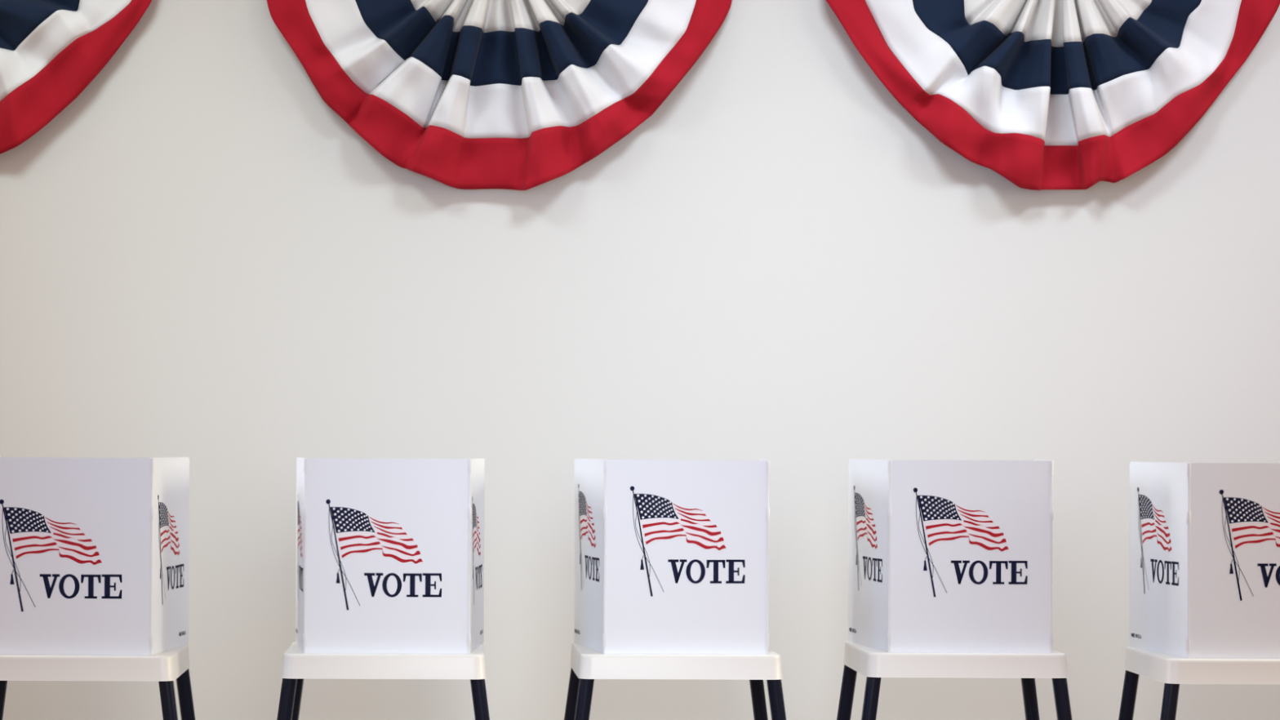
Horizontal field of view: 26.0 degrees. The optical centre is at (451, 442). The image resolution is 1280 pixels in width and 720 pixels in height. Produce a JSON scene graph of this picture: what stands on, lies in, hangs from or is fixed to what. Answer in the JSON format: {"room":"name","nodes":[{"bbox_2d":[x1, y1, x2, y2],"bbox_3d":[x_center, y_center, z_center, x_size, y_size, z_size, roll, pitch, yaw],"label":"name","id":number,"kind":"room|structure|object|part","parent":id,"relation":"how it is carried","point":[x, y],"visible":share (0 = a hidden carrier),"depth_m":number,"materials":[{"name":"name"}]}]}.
{"room":"polling place","nodes":[
{"label":"polling place","id":0,"kind":"room"},
{"bbox_2d":[0,0,1279,719],"bbox_3d":[1.253,-0.634,9.275,13.500,4.200,0.150,0,0,0],"label":"wall","id":1,"kind":"structure","parent":0,"point":[202,260],"depth_m":9.20,"materials":[{"name":"white paint"}]},
{"bbox_2d":[0,0,151,154],"bbox_3d":[-1.775,-1.264,9.127,1.633,0.852,0.143,0,0,0],"label":"bunting","id":2,"kind":"object","parent":1,"relation":"attached to","point":[51,51],"visible":1,"depth_m":9.13},
{"bbox_2d":[266,0,732,190],"bbox_3d":[0.158,-1.261,9.128,1.632,0.857,0.142,0,0,0],"label":"bunting","id":3,"kind":"object","parent":1,"relation":"attached to","point":[515,95],"visible":1,"depth_m":9.12},
{"bbox_2d":[826,0,1279,190],"bbox_3d":[2.025,-1.261,9.128,1.632,0.857,0.142,0,0,0],"label":"bunting","id":4,"kind":"object","parent":1,"relation":"attached to","point":[1039,95],"visible":1,"depth_m":9.13},
{"bbox_3d":[1.243,1.515,3.900,13.500,0.100,10.600,0,0,0],"label":"floor","id":5,"kind":"structure","parent":0,"visible":0},
{"bbox_2d":[0,644,195,719],"bbox_3d":[-1.041,1.018,7.750,0.774,0.874,0.562,0,0,0],"label":"folding table","id":6,"kind":"object","parent":5,"relation":"on","point":[164,668],"visible":0.75,"depth_m":7.50,"materials":[{"name":"white plastic"}]},
{"bbox_3d":[-1.348,1.016,7.987,0.156,0.850,0.041,0,0,19],"label":"leg","id":7,"kind":"part","parent":6,"relation":"part of","materials":[{"name":"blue metal"}]},
{"bbox_2d":[0,456,189,655],"bbox_3d":[-1.043,0.311,7.768,0.552,0.540,0.454,0,0,1],"label":"privacy screen","id":8,"kind":"object","parent":6,"relation":"on","point":[95,552],"visible":1,"depth_m":7.54,"materials":[{"name":"white plastic"}]},
{"bbox_2d":[0,499,101,611],"bbox_3d":[-1.097,0.310,7.543,0.282,0.307,0.001,0,0,1],"label":"print","id":9,"kind":"object","parent":8,"relation":"attached to","point":[65,538],"depth_m":7.54},
{"bbox_2d":[157,495,179,604],"bbox_3d":[-0.793,0.298,7.735,0.001,0.307,0.269,0,0,7],"label":"print","id":10,"kind":"object","parent":8,"relation":"attached to","point":[166,534],"depth_m":7.71},
{"bbox_3d":[-0.792,0.312,7.763,0.004,0.540,0.452,0,0,7],"label":"panel","id":11,"kind":"part","parent":8,"relation":"part of","materials":[{"name":"white plastic"}]},
{"bbox_3d":[-0.735,1.019,7.513,0.156,0.850,0.041,0,0,19],"label":"leg","id":12,"kind":"part","parent":6,"relation":"part of","materials":[{"name":"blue metal"}]},
{"bbox_3d":[-0.735,1.019,7.987,0.156,0.850,0.041,0,0,-19],"label":"leg","id":13,"kind":"part","parent":6,"relation":"part of","materials":[{"name":"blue metal"}]},
{"bbox_2d":[276,641,489,719],"bbox_3d":[-0.191,1.022,7.850,0.774,0.874,0.562,0,0,0],"label":"folding table","id":14,"kind":"object","parent":5,"relation":"on","point":[298,665],"visible":0.73,"depth_m":7.60,"materials":[{"name":"white plastic"}]},
{"bbox_3d":[-0.497,1.020,7.613,0.156,0.850,0.041,0,0,-19],"label":"leg","id":15,"kind":"part","parent":14,"relation":"part of","materials":[{"name":"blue metal"}]},
{"bbox_3d":[-0.497,1.020,8.087,0.156,0.850,0.041,0,0,19],"label":"leg","id":16,"kind":"part","parent":14,"relation":"part of","materials":[{"name":"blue metal"}]},
{"bbox_2d":[295,457,484,653],"bbox_3d":[-0.180,0.315,7.867,0.552,0.540,0.454,0,0,0],"label":"privacy screen","id":17,"kind":"object","parent":14,"relation":"on","point":[390,552],"visible":1,"depth_m":7.64,"materials":[{"name":"white plastic"}]},
{"bbox_2d":[297,493,302,587],"bbox_3d":[-0.436,0.302,7.895,0.001,0.307,0.269,0,0,-6],"label":"print","id":18,"kind":"object","parent":17,"relation":"attached to","point":[299,519],"depth_m":7.92},
{"bbox_3d":[-0.431,0.314,7.868,0.004,0.540,0.452,0,0,-6],"label":"panel","id":19,"kind":"part","parent":17,"relation":"part of","materials":[{"name":"white plastic"}]},
{"bbox_2d":[325,499,422,609],"bbox_3d":[-0.215,0.311,7.641,0.269,0.307,0.001,0,0,0],"label":"print","id":20,"kind":"object","parent":17,"relation":"attached to","point":[402,548],"depth_m":7.64},
{"bbox_3d":[0.070,0.316,7.870,0.004,0.540,0.452,0,0,6],"label":"panel","id":21,"kind":"part","parent":17,"relation":"part of","materials":[{"name":"white plastic"}]},
{"bbox_2d":[472,503,480,604],"bbox_3d":[0.070,0.304,7.843,0.001,0.307,0.269,0,0,6],"label":"print","id":22,"kind":"object","parent":17,"relation":"attached to","point":[476,507],"depth_m":7.85,"materials":[{"name":"multicoloured"}]},
{"bbox_3d":[0.116,1.022,7.613,0.156,0.850,0.041,0,0,19],"label":"leg","id":23,"kind":"part","parent":14,"relation":"part of","materials":[{"name":"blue metal"}]},
{"bbox_2d":[564,642,786,719],"bbox_3d":[0.630,1.026,7.880,0.774,0.874,0.562,0,0,-1],"label":"folding table","id":24,"kind":"object","parent":5,"relation":"on","point":[587,664],"visible":0.8,"depth_m":7.63,"materials":[{"name":"white plastic"}]},
{"bbox_3d":[0.321,1.023,8.113,0.156,0.850,0.041,0,0,18],"label":"leg","id":25,"kind":"part","parent":24,"relation":"part of","materials":[{"name":"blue metal"}]},
{"bbox_3d":[0.326,1.024,7.640,0.156,0.850,0.041,0,0,-19],"label":"leg","id":26,"kind":"part","parent":24,"relation":"part of","materials":[{"name":"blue metal"}]},
{"bbox_2d":[573,458,769,653],"bbox_3d":[0.643,0.319,7.897,0.552,0.540,0.454,0,0,-2],"label":"privacy screen","id":27,"kind":"object","parent":24,"relation":"on","point":[671,556],"visible":1,"depth_m":7.67,"materials":[{"name":"white plastic"}]},
{"bbox_2d":[577,484,595,590],"bbox_3d":[0.386,0.274,7.916,0.002,0.307,0.269,0,0,-8],"label":"print","id":28,"kind":"object","parent":27,"relation":"attached to","point":[587,525],"depth_m":7.93},
{"bbox_3d":[0.393,0.317,7.889,0.004,0.540,0.452,0,0,-8],"label":"panel","id":29,"kind":"part","parent":27,"relation":"part of","materials":[{"name":"white plastic"}]},
{"bbox_2d":[630,485,726,596],"bbox_3d":[0.628,0.275,7.671,0.269,0.307,0.002,0,0,-3],"label":"print","id":30,"kind":"object","parent":27,"relation":"attached to","point":[697,527],"depth_m":7.67},
{"bbox_3d":[0.934,1.026,8.120,0.156,0.850,0.041,0,0,-19],"label":"leg","id":31,"kind":"part","parent":24,"relation":"part of","materials":[{"name":"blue metal"}]},
{"bbox_3d":[0.939,1.026,7.647,0.156,0.850,0.041,0,0,18],"label":"leg","id":32,"kind":"part","parent":24,"relation":"part of","materials":[{"name":"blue metal"}]},
{"bbox_2d":[836,640,1071,719],"bbox_3d":[1.440,1.028,7.950,0.774,0.876,0.562,0,0,0],"label":"folding table","id":33,"kind":"object","parent":5,"relation":"on","point":[873,664],"visible":0.84,"depth_m":7.70,"materials":[{"name":"white plastic"}]},
{"bbox_3d":[1.133,1.026,8.187,0.156,0.852,0.041,0,0,19],"label":"leg","id":34,"kind":"part","parent":33,"relation":"part of","materials":[{"name":"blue metal"}]},
{"bbox_3d":[1.133,1.026,7.713,0.156,0.852,0.041,0,0,-19],"label":"leg","id":35,"kind":"part","parent":33,"relation":"part of","materials":[{"name":"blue metal"}]},
{"bbox_2d":[847,458,1053,653],"bbox_3d":[1.453,0.320,7.968,0.552,0.540,0.454,0,0,0],"label":"privacy screen","id":36,"kind":"object","parent":33,"relation":"on","point":[944,556],"visible":1,"depth_m":7.74,"materials":[{"name":"white plastic"}]},
{"bbox_2d":[853,485,877,590],"bbox_3d":[1.197,0.280,7.995,0.001,0.307,0.269,0,0,-6],"label":"print","id":37,"kind":"object","parent":36,"relation":"attached to","point":[865,526],"depth_m":8.02},
{"bbox_3d":[1.202,0.319,7.968,0.004,0.540,0.453,0,0,-6],"label":"panel","id":38,"kind":"part","parent":36,"relation":"part of","materials":[{"name":"white plastic"}]},
{"bbox_2d":[913,487,1008,596],"bbox_3d":[1.427,0.281,7.741,0.269,0.307,0.001,0,0,0],"label":"print","id":39,"kind":"object","parent":36,"relation":"attached to","point":[980,529],"depth_m":7.74},
{"bbox_3d":[1.746,1.029,8.187,0.156,0.852,0.041,0,0,-19],"label":"leg","id":40,"kind":"part","parent":33,"relation":"part of","materials":[{"name":"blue metal"}]},
{"bbox_3d":[1.746,1.029,7.713,0.156,0.852,0.041,0,0,19],"label":"leg","id":41,"kind":"part","parent":33,"relation":"part of","materials":[{"name":"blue metal"}]},
{"bbox_2d":[1118,646,1279,719],"bbox_3d":[2.243,1.034,7.830,0.773,0.872,0.561,0,0,0],"label":"folding table","id":42,"kind":"object","parent":5,"relation":"on","point":[1173,671],"visible":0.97,"depth_m":7.58,"materials":[{"name":"white plastic"}]},
{"bbox_3d":[1.937,1.032,8.066,0.156,0.848,0.041,0,0,19],"label":"leg","id":43,"kind":"part","parent":42,"relation":"part of","materials":[{"name":"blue metal"}]},
{"bbox_3d":[1.937,1.032,7.593,0.156,0.848,0.041,0,0,-19],"label":"leg","id":44,"kind":"part","parent":42,"relation":"part of","materials":[{"name":"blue metal"}]},
{"bbox_2d":[1128,462,1279,658],"bbox_3d":[2.259,0.328,7.848,0.552,0.540,0.454,0,0,-1],"label":"privacy screen","id":45,"kind":"object","parent":42,"relation":"on","point":[1204,538],"visible":1,"depth_m":7.62,"materials":[{"name":"white plastic"}]},
{"bbox_2d":[1137,487,1171,591],"bbox_3d":[2.003,0.283,7.873,0.002,0.307,0.269,0,0,-6],"label":"print","id":46,"kind":"object","parent":45,"relation":"attached to","point":[1157,527],"depth_m":7.89},
{"bbox_3d":[2.008,0.327,7.847,0.004,0.540,0.453,0,0,-7],"label":"panel","id":47,"kind":"part","parent":45,"relation":"part of","materials":[{"name":"white plastic"}]},
{"bbox_3d":[2.261,0.328,7.624,0.452,0.540,0.004,0,0,-1],"label":"panel","id":48,"kind":"part","parent":45,"relation":"part of","materials":[{"name":"white plastic"}]},
{"bbox_2d":[1219,489,1279,600],"bbox_3d":[2.252,0.284,7.621,0.269,0.307,0.002,0,0,0],"label":"print","id":49,"kind":"object","parent":45,"relation":"attached to","point":[1238,509],"depth_m":7.62}
]}

